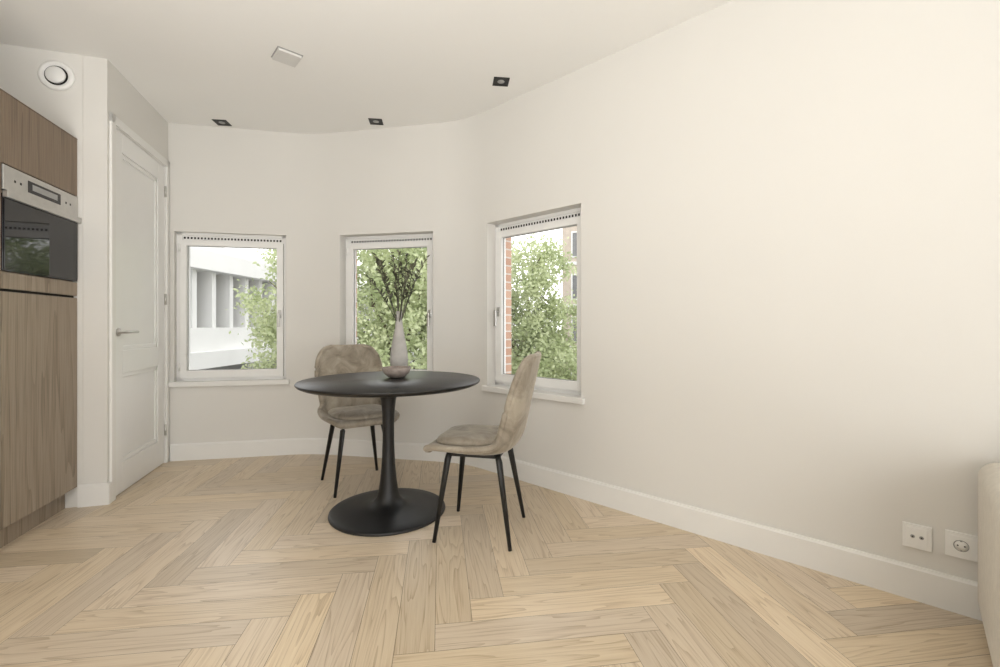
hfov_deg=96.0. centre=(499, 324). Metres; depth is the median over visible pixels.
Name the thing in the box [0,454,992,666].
floor
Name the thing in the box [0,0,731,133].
ceiling
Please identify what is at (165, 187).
hinges
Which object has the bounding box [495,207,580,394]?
frame
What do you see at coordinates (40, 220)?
built-in oven
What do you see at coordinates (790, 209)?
wall
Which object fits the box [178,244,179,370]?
hinges
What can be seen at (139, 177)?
leaf
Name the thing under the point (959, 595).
baseboard
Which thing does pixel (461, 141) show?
wall
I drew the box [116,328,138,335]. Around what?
door handle
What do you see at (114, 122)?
door frame
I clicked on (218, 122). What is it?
recessed light
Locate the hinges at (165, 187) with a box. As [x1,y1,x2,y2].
[164,186,166,434]
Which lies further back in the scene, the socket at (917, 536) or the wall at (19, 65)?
the wall at (19, 65)
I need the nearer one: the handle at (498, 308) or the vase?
the vase
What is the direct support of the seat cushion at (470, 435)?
on the dining chair at (470, 440)
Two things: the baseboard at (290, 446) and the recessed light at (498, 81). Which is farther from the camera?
the baseboard at (290, 446)
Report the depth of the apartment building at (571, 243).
30.87 m
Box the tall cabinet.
[0,88,77,547]
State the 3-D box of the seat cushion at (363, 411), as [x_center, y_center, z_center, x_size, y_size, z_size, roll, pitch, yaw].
[-0.964,0.595,3.080,0.384,0.054,0.380,0,0,-33]
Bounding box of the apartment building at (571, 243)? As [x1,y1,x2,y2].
[562,226,576,374]
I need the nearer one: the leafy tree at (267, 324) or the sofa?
the sofa
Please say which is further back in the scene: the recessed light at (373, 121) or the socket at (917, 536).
the recessed light at (373, 121)
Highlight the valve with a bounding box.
[37,60,74,90]
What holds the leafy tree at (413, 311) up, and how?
on the ground
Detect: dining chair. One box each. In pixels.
[314,344,399,497]
[423,351,541,551]
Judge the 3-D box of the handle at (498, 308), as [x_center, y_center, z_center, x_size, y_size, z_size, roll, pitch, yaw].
[-0.026,-0.062,3.398,0.026,0.145,0.048,0,0,43]
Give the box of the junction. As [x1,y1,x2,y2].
[271,46,302,66]
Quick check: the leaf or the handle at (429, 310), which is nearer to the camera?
the leaf
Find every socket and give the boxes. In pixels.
[902,521,931,551]
[945,529,977,561]
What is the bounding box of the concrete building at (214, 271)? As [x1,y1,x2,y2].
[190,247,386,369]
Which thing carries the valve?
attached to the wall at (19, 65)
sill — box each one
[168,379,289,386]
[482,385,584,404]
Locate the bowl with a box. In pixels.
[382,366,410,377]
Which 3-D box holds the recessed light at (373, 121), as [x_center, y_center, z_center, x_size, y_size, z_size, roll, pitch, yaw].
[-0.987,-1.618,3.582,0.104,0.004,0.104,0,0,-7]
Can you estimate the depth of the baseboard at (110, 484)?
2.75 m
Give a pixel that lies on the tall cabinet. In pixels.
(38, 315)
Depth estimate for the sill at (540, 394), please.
3.01 m
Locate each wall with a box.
[0,43,82,507]
[83,56,167,483]
[168,123,285,460]
[286,133,335,438]
[336,123,439,443]
[440,113,482,434]
[483,0,999,581]
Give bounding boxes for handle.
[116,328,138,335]
[277,310,280,326]
[427,309,430,326]
[494,307,499,325]
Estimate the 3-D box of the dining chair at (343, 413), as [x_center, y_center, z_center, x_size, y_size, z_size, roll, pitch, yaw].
[-0.998,0.618,3.133,0.497,0.949,0.573,0,0,-33]
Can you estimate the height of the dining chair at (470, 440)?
0.949 m
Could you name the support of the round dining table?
on the floor
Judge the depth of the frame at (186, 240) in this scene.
3.72 m
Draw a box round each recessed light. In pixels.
[212,119,231,125]
[368,118,383,124]
[492,77,509,86]
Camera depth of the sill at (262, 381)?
3.67 m
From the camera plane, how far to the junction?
2.70 m
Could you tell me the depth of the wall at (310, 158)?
3.81 m
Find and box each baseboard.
[77,482,109,507]
[106,481,111,503]
[170,438,311,460]
[311,438,459,463]
[465,456,981,620]
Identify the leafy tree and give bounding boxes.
[226,249,363,368]
[357,248,426,368]
[361,255,426,368]
[511,233,576,379]
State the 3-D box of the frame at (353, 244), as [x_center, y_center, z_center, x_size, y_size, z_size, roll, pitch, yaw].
[-0.919,-0.142,3.813,0.823,1.225,0.088,0,0,12]
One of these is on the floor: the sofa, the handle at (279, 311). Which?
the sofa
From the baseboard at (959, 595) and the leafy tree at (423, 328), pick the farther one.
the leafy tree at (423, 328)
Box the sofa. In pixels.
[978,463,999,666]
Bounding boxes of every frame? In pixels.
[109,113,168,501]
[177,232,285,380]
[346,234,432,370]
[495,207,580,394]
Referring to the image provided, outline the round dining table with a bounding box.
[294,371,479,536]
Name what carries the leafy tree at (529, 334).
on the ground
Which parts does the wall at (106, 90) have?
door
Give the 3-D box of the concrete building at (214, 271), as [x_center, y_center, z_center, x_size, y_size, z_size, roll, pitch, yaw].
[-14.008,1.090,21.949,9.300,8.000,31.480,0,0,3]
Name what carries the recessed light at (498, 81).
in the ceiling
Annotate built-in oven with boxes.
[1,164,80,281]
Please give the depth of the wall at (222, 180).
3.69 m
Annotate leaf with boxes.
[116,129,163,495]
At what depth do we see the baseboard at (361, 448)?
3.70 m
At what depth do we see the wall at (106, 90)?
2.73 m
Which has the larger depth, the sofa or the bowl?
the bowl
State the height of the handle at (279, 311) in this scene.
0.145 m
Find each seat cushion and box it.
[328,404,381,419]
[436,424,498,446]
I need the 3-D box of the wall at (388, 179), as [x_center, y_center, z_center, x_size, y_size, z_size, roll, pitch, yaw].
[-0.905,-0.265,3.835,1.540,2.710,0.280,0,0,12]
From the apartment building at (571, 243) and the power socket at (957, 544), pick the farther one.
the apartment building at (571, 243)
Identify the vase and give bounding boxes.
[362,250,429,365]
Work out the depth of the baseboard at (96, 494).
2.71 m

